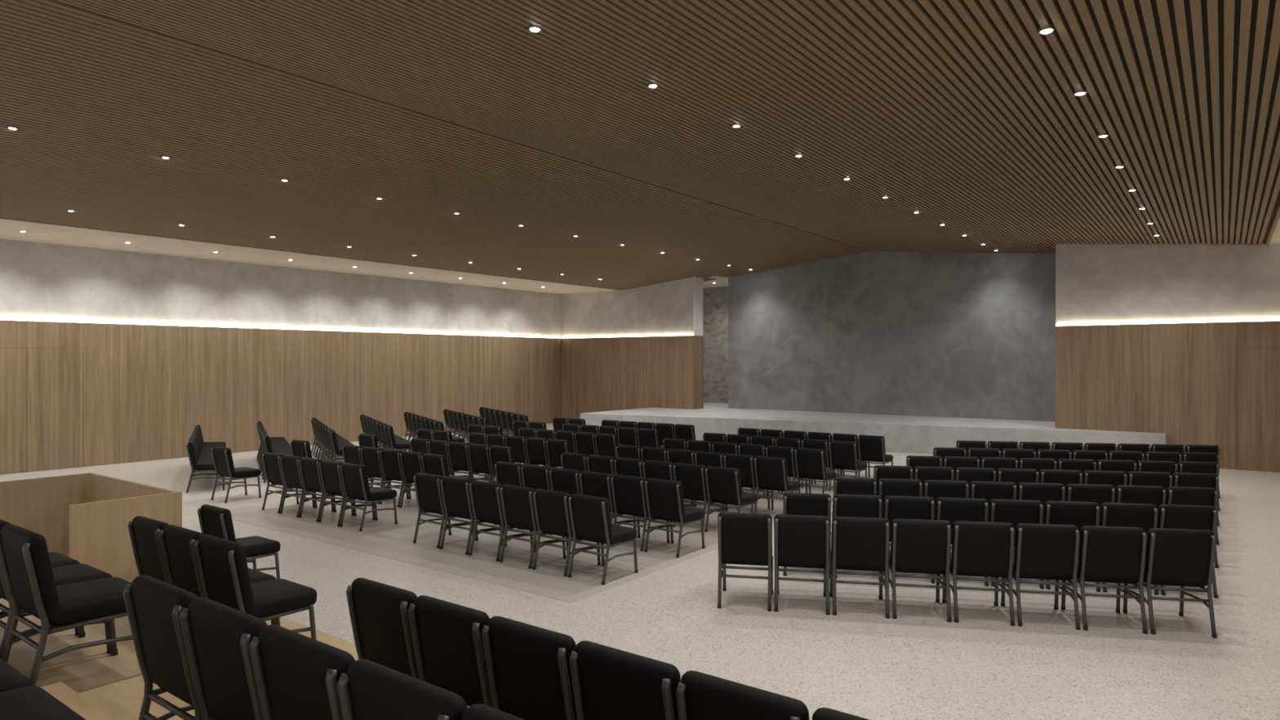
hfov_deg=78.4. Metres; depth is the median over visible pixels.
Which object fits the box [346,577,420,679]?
banquet chair
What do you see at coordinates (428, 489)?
banquet chair
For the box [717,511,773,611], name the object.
banquet chair
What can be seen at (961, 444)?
banquet chair
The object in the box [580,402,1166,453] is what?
stage
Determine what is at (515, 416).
banquet chair
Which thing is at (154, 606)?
banquet chair
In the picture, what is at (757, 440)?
banquet chair
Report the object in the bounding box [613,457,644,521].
banquet chair
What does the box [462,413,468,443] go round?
banquet chair
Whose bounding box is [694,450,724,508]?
banquet chair
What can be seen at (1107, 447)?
banquet chair
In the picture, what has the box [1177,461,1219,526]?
banquet chair
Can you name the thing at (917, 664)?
floor
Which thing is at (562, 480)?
banquet chair
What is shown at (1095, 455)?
banquet chair
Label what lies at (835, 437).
banquet chair
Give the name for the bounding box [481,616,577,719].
banquet chair
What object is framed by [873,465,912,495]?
banquet chair
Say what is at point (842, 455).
banquet chair
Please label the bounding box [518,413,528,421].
banquet chair
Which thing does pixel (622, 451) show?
banquet chair
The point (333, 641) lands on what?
floor
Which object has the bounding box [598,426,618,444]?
banquet chair
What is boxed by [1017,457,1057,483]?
banquet chair
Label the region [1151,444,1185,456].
banquet chair
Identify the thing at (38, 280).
wall
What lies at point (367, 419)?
banquet chair
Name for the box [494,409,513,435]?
banquet chair
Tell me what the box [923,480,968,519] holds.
banquet chair
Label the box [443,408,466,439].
banquet chair
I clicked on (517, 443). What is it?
banquet chair
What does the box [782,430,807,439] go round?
banquet chair
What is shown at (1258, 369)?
door
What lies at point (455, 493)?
banquet chair
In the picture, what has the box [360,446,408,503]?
banquet chair
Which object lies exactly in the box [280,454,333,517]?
banquet chair
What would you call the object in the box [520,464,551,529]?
banquet chair
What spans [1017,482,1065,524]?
banquet chair
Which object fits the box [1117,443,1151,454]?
banquet chair
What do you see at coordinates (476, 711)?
banquet chair
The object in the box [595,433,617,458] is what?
banquet chair
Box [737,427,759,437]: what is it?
banquet chair
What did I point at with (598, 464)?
banquet chair
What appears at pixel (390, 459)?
banquet chair
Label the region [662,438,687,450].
banquet chair
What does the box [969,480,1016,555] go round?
banquet chair
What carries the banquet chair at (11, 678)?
on the floor
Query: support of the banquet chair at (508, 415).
on the floor at (917, 664)
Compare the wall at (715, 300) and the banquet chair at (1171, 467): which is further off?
the wall at (715, 300)
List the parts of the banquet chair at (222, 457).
leg, backrest, leg, seat frame, seat, leg, leg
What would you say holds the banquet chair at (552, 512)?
on the floor at (917, 664)
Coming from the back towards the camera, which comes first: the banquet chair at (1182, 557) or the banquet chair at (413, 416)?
the banquet chair at (413, 416)
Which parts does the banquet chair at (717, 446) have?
backrest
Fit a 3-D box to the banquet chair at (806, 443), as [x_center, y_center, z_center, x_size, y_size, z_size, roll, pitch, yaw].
[3.277,1.867,14.245,0.502,0.886,0.608,0,0,37]
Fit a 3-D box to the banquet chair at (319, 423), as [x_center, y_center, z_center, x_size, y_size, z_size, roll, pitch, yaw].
[-7.068,1.870,18.050,0.608,0.886,0.502,0,0,-28]
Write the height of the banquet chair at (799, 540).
0.886 m
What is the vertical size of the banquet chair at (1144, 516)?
0.886 m
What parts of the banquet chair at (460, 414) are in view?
leg, backrest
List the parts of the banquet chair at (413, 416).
leg, backrest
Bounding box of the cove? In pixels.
[1269,217,1279,244]
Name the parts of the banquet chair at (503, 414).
backrest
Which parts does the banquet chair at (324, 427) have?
leg, backrest, seat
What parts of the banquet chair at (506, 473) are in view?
leg, backrest, leg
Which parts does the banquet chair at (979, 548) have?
leg, leg, seat, seat frame, backrest, leg, leg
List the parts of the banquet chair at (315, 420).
leg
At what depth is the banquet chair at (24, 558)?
4.23 m
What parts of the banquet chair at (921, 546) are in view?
leg, seat, seat frame, backrest, leg, leg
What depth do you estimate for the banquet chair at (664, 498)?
9.36 m
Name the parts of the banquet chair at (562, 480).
leg, backrest, leg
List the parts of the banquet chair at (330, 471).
leg, backrest, seat frame, leg, seat, leg, leg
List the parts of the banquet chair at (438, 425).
backrest, seat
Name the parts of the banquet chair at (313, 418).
leg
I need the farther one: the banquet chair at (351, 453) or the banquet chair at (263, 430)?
the banquet chair at (263, 430)
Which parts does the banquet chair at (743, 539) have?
leg, leg, seat, seat frame, backrest, leg, leg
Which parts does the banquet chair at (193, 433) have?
backrest, seat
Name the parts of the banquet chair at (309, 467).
leg, backrest, seat frame, seat, leg, leg, leg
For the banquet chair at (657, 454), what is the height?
0.886 m
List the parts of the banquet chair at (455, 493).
leg, backrest, seat frame, seat, leg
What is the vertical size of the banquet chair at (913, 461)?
0.886 m
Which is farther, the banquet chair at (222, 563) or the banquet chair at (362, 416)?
the banquet chair at (362, 416)
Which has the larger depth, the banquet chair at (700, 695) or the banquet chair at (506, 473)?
the banquet chair at (506, 473)
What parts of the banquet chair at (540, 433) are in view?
backrest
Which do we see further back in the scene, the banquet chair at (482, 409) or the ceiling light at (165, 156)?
the banquet chair at (482, 409)
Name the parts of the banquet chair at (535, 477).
leg, backrest, leg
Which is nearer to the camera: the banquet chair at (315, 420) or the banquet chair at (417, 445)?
the banquet chair at (417, 445)
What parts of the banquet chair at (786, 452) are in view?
leg, backrest, leg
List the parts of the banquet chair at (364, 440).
backrest, leg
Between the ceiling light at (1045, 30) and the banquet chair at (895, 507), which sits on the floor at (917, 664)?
the banquet chair at (895, 507)
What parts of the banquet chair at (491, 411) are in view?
backrest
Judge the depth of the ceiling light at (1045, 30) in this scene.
6.04 m
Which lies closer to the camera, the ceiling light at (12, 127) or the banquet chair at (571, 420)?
the ceiling light at (12, 127)
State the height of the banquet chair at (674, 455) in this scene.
0.886 m
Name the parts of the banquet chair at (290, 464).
leg, backrest, seat frame, leg, leg, leg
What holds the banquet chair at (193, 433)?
on the floor at (917, 664)
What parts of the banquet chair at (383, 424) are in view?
leg, backrest, seat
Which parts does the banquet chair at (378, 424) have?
leg, backrest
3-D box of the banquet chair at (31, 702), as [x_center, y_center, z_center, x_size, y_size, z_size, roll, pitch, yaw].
[-1.995,1.110,2.239,0.502,0.886,0.610,0,0,37]
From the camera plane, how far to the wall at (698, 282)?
26.01 m
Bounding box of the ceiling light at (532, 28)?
[528,24,541,32]
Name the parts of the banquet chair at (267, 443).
leg, leg, backrest, seat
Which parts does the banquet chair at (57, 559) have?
seat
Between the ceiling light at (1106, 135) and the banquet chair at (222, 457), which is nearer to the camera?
the ceiling light at (1106, 135)
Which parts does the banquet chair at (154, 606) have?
leg, backrest, seat, seat frame, leg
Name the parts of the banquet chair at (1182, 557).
leg, leg, seat, seat frame, backrest, leg, leg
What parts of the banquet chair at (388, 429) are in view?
leg, leg, backrest, seat frame, seat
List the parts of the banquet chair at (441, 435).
backrest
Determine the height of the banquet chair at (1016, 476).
0.886 m
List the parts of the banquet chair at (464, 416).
leg, backrest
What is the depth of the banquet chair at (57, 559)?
5.11 m
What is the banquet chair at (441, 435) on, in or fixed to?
on the floor at (917, 664)
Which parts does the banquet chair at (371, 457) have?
leg, backrest, seat, seat frame, leg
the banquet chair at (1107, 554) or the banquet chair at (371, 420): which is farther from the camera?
the banquet chair at (371, 420)
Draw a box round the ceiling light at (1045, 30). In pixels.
[1038,23,1054,34]
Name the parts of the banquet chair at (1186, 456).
backrest, leg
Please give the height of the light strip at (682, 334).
0.050 m
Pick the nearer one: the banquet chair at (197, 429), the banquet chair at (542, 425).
the banquet chair at (197, 429)
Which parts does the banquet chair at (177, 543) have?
leg, backrest, leg, seat, leg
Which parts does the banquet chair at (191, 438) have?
backrest, seat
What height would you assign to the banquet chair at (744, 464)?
0.886 m
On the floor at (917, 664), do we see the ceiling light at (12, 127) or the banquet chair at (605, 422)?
the banquet chair at (605, 422)
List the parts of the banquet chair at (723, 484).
leg, backrest, seat frame, seat, leg, leg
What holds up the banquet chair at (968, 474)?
on the floor at (917, 664)
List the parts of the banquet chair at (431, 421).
backrest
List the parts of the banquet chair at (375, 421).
backrest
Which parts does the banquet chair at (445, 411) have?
backrest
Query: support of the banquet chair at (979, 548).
on the floor at (917, 664)
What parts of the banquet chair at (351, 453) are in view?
leg, backrest, leg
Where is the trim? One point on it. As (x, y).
(83, 323)
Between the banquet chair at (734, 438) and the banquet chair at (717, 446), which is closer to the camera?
the banquet chair at (717, 446)
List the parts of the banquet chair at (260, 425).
leg, seat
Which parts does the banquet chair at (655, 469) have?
leg, backrest, leg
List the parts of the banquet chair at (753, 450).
backrest, leg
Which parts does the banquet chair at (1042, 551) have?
leg, leg, seat, seat frame, backrest, leg, leg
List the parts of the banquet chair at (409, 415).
leg, backrest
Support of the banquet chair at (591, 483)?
on the floor at (917, 664)
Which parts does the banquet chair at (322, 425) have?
leg, backrest, seat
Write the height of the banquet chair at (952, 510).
0.886 m
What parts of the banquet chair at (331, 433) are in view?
leg, leg, backrest, seat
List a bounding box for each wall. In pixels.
[0,239,561,337]
[0,472,182,580]
[561,276,693,337]
[693,276,702,336]
[702,286,728,403]
[728,250,1055,421]
[1055,243,1279,324]
[1055,320,1279,472]
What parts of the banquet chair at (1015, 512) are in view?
leg, backrest, leg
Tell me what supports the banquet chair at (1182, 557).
on the floor at (917, 664)
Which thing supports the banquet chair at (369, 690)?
on the floor at (115, 684)
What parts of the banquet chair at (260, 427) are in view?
leg, seat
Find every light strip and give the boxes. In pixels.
[0,317,561,338]
[561,333,692,338]
[1055,318,1279,326]
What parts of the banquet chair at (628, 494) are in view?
leg, backrest, seat, seat frame, leg, leg, leg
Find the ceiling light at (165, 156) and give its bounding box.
[160,155,169,159]
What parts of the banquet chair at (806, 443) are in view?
leg, backrest, leg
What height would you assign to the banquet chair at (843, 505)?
0.886 m
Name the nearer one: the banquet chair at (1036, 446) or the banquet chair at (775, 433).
the banquet chair at (1036, 446)
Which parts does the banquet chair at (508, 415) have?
leg, backrest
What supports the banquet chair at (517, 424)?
on the floor at (917, 664)
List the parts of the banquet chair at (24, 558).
leg, backrest, leg, seat frame, seat, leg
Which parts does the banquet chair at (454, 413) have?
leg, backrest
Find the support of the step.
on the floor at (115, 684)
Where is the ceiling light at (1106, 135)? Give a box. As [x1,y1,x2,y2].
[1097,131,1108,137]
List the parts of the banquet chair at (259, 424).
leg, seat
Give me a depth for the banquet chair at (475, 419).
19.84 m
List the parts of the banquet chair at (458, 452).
leg, backrest, seat frame, seat, leg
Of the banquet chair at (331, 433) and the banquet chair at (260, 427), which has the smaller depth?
the banquet chair at (331, 433)
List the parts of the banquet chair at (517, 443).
backrest, leg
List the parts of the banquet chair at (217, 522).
leg, backrest, leg, leg, seat, seat frame, leg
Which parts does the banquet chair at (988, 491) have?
leg, backrest, leg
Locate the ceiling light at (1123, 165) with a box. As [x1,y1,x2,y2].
[1115,163,1124,168]
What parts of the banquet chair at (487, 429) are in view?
backrest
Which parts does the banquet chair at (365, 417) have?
backrest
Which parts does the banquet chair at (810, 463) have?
leg, backrest, seat frame, seat, leg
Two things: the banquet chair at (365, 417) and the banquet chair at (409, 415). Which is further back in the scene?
the banquet chair at (409, 415)
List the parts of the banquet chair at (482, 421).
backrest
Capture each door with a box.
[0,347,83,474]
[1236,347,1279,471]
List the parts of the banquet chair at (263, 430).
leg, seat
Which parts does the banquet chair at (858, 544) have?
leg, leg, seat, seat frame, backrest, leg, leg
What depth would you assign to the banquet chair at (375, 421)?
18.62 m
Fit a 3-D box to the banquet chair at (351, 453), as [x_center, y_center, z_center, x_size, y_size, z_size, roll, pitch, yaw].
[-4.638,1.867,13.301,0.502,0.886,0.610,0,0,37]
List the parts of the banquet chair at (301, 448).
leg, backrest, leg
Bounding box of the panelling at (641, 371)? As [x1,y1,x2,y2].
[561,335,703,418]
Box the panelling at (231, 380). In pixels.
[0,320,561,475]
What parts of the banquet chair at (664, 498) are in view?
leg, backrest, leg, seat frame, seat, leg, leg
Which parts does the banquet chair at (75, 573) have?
backrest, leg, seat frame, seat, leg, leg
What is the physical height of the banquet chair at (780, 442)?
0.886 m
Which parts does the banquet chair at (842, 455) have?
leg, backrest, seat frame, seat, leg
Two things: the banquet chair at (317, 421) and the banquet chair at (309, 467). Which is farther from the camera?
the banquet chair at (317, 421)
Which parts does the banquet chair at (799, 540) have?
leg, seat, seat frame, backrest, leg, leg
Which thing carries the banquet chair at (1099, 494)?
on the floor at (917, 664)
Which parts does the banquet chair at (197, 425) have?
backrest, seat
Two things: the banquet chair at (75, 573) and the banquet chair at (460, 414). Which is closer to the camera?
the banquet chair at (75, 573)
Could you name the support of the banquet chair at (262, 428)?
on the floor at (917, 664)
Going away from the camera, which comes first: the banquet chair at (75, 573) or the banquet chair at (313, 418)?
the banquet chair at (75, 573)
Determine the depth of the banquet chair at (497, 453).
12.95 m
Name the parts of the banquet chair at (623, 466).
leg, backrest, leg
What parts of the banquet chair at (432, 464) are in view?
leg, backrest, leg, seat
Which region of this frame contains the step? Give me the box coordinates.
[40,681,117,719]
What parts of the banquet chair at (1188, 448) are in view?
backrest, leg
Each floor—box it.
[0,422,1279,719]
[0,598,195,719]
[125,577,469,707]
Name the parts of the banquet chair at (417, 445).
leg, backrest, leg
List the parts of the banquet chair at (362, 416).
backrest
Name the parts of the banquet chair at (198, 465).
leg, backrest, seat, seat frame, leg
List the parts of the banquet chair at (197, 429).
backrest, seat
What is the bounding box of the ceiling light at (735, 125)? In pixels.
[732,123,741,127]
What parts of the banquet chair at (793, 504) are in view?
leg, backrest, leg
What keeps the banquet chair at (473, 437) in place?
on the floor at (917, 664)
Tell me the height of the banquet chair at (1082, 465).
0.886 m
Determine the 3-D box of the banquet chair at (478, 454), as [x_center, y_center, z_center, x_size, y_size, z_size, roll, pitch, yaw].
[-2.564,1.867,13.466,0.502,0.886,0.610,0,0,37]
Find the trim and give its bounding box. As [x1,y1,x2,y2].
[83,323,600,466]
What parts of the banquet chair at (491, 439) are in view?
backrest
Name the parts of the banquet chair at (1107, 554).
leg, leg, seat, seat frame, backrest, leg, leg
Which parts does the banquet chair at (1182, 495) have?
leg, backrest, leg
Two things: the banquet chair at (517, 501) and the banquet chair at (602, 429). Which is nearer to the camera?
the banquet chair at (517, 501)
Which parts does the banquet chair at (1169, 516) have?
leg, backrest, leg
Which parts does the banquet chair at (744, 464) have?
leg, backrest, seat, seat frame, leg, leg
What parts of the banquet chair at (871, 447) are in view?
leg, leg, backrest, seat frame, seat, leg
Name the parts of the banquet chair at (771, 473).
leg, backrest, leg, seat frame, seat, leg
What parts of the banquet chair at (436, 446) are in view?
leg, backrest, leg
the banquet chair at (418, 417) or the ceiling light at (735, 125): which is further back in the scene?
the banquet chair at (418, 417)
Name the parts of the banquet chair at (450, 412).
backrest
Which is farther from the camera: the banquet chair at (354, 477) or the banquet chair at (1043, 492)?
the banquet chair at (354, 477)
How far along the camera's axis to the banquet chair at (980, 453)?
12.67 m
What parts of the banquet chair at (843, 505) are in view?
leg, backrest, leg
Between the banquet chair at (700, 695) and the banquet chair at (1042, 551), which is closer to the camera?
the banquet chair at (700, 695)
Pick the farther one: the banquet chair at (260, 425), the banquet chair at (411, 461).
the banquet chair at (260, 425)
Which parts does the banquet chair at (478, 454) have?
leg, backrest, seat frame, seat, leg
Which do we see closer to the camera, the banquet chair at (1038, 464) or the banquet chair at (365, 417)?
the banquet chair at (1038, 464)
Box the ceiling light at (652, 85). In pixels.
[648,82,657,88]
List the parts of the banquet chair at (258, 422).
leg, seat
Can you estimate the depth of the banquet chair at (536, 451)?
14.36 m
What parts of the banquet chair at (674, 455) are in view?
leg, backrest, leg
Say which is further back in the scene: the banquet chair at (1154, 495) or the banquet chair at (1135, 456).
the banquet chair at (1135, 456)
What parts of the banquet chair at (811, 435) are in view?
backrest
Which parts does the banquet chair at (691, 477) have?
leg, backrest, seat, seat frame, leg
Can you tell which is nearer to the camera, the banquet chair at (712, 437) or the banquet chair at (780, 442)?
the banquet chair at (780, 442)
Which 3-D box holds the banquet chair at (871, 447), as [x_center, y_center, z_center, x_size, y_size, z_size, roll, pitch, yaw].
[4.513,1.867,15.033,0.502,0.886,0.608,0,0,37]
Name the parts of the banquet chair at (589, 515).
leg, backrest, leg, seat frame, leg, seat, leg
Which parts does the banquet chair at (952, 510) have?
leg, backrest, leg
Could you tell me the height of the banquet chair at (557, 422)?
0.886 m
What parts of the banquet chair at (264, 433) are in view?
leg, seat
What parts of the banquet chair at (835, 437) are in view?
backrest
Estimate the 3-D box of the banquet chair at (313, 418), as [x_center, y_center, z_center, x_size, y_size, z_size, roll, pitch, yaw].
[-7.795,1.870,19.437,0.608,0.886,0.502,0,0,-28]
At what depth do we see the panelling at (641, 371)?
27.29 m
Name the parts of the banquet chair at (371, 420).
backrest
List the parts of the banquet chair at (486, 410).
backrest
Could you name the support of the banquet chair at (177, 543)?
on the floor at (333, 641)
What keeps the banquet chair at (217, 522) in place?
on the floor at (917, 664)
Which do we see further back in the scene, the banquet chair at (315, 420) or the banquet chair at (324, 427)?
the banquet chair at (315, 420)
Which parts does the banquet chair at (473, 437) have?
backrest, leg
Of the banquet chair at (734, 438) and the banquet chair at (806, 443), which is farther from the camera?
the banquet chair at (734, 438)
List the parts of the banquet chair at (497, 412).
backrest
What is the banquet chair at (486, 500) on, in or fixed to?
on the floor at (917, 664)
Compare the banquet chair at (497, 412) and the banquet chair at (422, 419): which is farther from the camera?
the banquet chair at (497, 412)
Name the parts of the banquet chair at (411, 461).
leg, backrest, leg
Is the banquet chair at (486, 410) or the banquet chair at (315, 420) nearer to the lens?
the banquet chair at (315, 420)
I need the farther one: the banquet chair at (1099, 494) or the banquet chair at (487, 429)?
the banquet chair at (487, 429)
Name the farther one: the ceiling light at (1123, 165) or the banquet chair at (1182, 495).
the ceiling light at (1123, 165)
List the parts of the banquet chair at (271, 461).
leg, backrest, seat frame, leg, leg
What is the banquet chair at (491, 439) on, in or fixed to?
on the floor at (917, 664)
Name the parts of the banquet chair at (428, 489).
leg, backrest, seat frame, seat, leg, leg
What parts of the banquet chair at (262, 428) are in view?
leg, seat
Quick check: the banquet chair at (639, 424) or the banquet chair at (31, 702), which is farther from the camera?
the banquet chair at (639, 424)
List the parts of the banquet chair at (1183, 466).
leg, backrest, leg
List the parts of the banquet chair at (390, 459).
leg, backrest, seat frame, seat, leg, leg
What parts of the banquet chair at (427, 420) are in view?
backrest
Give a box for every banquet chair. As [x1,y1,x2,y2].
[0,519,112,658]
[0,524,133,685]
[0,551,80,635]
[0,658,31,692]
[0,685,85,719]
[123,575,217,719]
[128,515,169,583]
[159,524,275,624]
[179,597,267,719]
[186,440,225,493]
[187,437,225,484]
[189,435,225,477]
[190,432,211,473]
[191,430,211,474]
[192,428,225,448]
[193,426,226,447]
[193,534,316,639]
[195,424,226,444]
[197,504,280,578]
[210,445,261,502]
[248,624,355,719]
[256,421,285,459]
[257,422,287,462]
[257,424,288,464]
[258,426,289,467]
[259,427,290,471]
[260,429,291,475]
[261,431,291,479]
[262,434,292,483]
[262,452,314,513]
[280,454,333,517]
[289,439,333,461]
[298,457,353,521]
[311,417,337,454]
[312,418,341,455]
[315,420,343,457]
[317,422,346,458]
[318,459,374,526]
[320,423,350,458]
[321,425,353,459]
[324,426,355,459]
[327,428,344,462]
[337,658,467,719]
[339,462,397,531]
[342,444,389,500]
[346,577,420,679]
[357,433,378,481]
[360,414,382,447]
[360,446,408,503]
[362,415,386,448]
[365,417,371,434]
[368,417,397,445]
[372,419,401,447]
[376,421,404,450]
[379,448,414,506]
[380,422,409,451]
[384,424,411,451]
[400,450,423,511]
[403,411,416,439]
[407,413,417,440]
[408,595,493,707]
[409,438,430,486]
[411,413,417,438]
[413,472,475,548]
[415,415,422,429]
[416,428,434,439]
[419,416,426,429]
[421,453,471,515]
[424,417,452,435]
[428,440,471,475]
[429,419,457,436]
[432,430,453,471]
[434,420,464,442]
[440,475,502,555]
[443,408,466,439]
[447,409,468,439]
[447,441,491,482]
[452,411,468,436]
[457,412,467,438]
[461,703,524,719]
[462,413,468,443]
[466,414,475,425]
[466,424,484,434]
[467,432,488,477]
[467,443,495,482]
[468,480,533,561]
[472,416,480,425]
[478,417,507,435]
[479,406,485,417]
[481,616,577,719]
[483,425,517,462]
[484,408,493,426]
[486,434,524,479]
[488,408,510,432]
[488,445,514,483]
[493,461,523,528]
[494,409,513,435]
[499,484,566,568]
[500,410,513,435]
[505,435,544,466]
[506,412,514,435]
[511,413,520,422]
[512,420,529,435]
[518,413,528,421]
[518,427,537,465]
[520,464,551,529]
[524,436,551,466]
[528,421,546,429]
[532,488,600,576]
[536,428,556,465]
[546,439,570,468]
[548,467,581,534]
[552,417,568,431]
[555,430,576,467]
[560,452,587,472]
[562,423,581,432]
[568,417,585,425]
[568,493,638,585]
[568,640,680,719]
[574,431,596,456]
[578,471,635,528]
[580,424,599,433]
[586,454,615,475]
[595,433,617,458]
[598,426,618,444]
[601,419,619,428]
[610,474,670,551]
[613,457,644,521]
[615,444,642,459]
[617,426,638,445]
[618,420,636,427]
[636,422,655,429]
[636,428,662,448]
[640,446,667,462]
[642,459,693,525]
[644,478,705,558]
[654,422,675,445]
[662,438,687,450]
[666,448,711,504]
[672,462,724,527]
[674,423,695,441]
[675,670,809,719]
[686,440,712,452]
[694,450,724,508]
[702,432,726,442]
[704,466,757,532]
[711,441,752,488]
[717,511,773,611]
[723,453,769,512]
[725,434,750,444]
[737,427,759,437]
[737,443,779,498]
[750,435,775,448]
[754,455,800,512]
[760,429,782,438]
[765,445,807,498]
[773,514,830,614]
[774,437,813,484]
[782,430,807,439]
[782,492,831,577]
[794,447,836,493]
[800,439,839,490]
[806,431,840,474]
[812,707,869,719]
[828,440,866,490]
[829,516,889,618]
[831,433,859,475]
[831,477,876,519]
[831,493,882,580]
[857,435,893,477]
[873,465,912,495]
[878,478,922,518]
[883,495,934,583]
[884,518,951,622]
[906,455,942,479]
[913,466,954,497]
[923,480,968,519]
[933,447,966,466]
[935,497,988,586]
[942,456,979,480]
[942,520,1015,626]
[955,440,986,456]
[955,466,995,497]
[967,448,1000,467]
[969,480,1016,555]
[980,457,1017,481]
[987,440,1018,457]
[988,498,1044,589]
[996,468,1039,499]
[1000,523,1080,630]
[1001,448,1035,466]
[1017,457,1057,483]
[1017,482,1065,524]
[1018,441,1051,456]
[1035,448,1071,469]
[1039,469,1082,501]
[1043,500,1100,591]
[1051,442,1084,458]
[1057,458,1096,477]
[1061,525,1147,634]
[1065,484,1115,525]
[1071,449,1107,463]
[1082,470,1127,502]
[1084,442,1117,453]
[1096,459,1136,481]
[1099,502,1158,595]
[1107,450,1144,465]
[1114,484,1166,511]
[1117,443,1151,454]
[1122,528,1217,638]
[1126,471,1172,492]
[1136,460,1177,475]
[1144,451,1182,466]
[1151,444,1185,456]
[1156,504,1217,598]
[1165,486,1218,568]
[1172,472,1218,544]
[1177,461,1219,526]
[1181,452,1220,511]
[1185,444,1220,498]
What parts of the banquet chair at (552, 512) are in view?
leg, backrest, seat, seat frame, leg, leg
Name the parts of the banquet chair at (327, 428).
leg, backrest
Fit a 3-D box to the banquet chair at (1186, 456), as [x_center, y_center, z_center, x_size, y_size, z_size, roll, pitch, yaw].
[8.681,1.870,12.338,0.502,0.886,0.608,0,0,11]
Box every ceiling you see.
[0,0,1279,290]
[0,218,618,294]
[702,275,728,288]
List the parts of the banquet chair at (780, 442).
backrest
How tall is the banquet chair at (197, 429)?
0.886 m
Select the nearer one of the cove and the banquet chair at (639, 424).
the cove
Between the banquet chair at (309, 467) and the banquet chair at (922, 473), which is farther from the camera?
the banquet chair at (309, 467)
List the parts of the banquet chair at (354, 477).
leg, backrest, leg, seat frame, seat, leg, leg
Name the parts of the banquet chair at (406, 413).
leg, backrest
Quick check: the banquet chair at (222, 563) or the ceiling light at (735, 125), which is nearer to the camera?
the banquet chair at (222, 563)
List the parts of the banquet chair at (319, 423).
leg, backrest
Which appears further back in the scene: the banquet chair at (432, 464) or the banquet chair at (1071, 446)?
the banquet chair at (1071, 446)
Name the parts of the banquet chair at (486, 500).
leg, backrest, seat, seat frame, leg, leg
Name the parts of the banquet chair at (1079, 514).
leg, backrest, leg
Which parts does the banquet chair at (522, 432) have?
backrest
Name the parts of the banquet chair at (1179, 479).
leg, backrest, leg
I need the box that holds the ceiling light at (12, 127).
[6,124,17,129]
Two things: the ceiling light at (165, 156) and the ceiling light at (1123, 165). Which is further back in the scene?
the ceiling light at (165, 156)
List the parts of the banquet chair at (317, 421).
leg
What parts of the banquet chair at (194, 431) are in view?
backrest, seat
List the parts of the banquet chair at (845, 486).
leg, backrest, leg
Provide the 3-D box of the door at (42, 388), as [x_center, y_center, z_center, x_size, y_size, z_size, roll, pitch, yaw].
[-12.613,1.028,16.149,0.004,2.563,1.997,0,0,37]
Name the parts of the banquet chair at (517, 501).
leg, backrest, seat, seat frame, leg, leg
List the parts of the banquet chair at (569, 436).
backrest, leg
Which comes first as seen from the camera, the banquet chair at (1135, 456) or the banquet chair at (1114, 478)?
the banquet chair at (1114, 478)
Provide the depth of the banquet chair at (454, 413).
21.75 m
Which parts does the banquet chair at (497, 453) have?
leg, backrest, leg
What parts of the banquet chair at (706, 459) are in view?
leg, backrest, leg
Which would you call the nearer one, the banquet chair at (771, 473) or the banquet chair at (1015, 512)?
the banquet chair at (1015, 512)
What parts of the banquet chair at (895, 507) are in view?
leg, backrest, leg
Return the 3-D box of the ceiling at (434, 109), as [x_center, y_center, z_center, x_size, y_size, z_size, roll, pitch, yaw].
[-0.537,-2.823,12.861,17.690,0.922,26.000,0,0,37]
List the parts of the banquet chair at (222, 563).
leg, backrest, leg, leg, seat, seat frame, leg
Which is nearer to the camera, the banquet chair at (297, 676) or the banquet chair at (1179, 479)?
the banquet chair at (297, 676)
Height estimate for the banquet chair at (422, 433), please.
0.886 m
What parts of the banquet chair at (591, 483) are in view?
leg, backrest, leg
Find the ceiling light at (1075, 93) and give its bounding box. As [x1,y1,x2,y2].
[1073,87,1086,95]
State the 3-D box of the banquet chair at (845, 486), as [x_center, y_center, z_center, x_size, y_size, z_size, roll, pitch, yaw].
[2.650,1.870,9.745,0.502,0.886,0.610,0,0,11]
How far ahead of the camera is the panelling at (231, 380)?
20.27 m
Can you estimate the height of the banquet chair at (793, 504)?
0.886 m
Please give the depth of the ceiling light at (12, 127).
9.79 m
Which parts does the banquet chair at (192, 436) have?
backrest, seat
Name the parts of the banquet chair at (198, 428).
backrest, seat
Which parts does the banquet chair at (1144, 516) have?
leg, backrest, leg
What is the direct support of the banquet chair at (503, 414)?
on the floor at (917, 664)

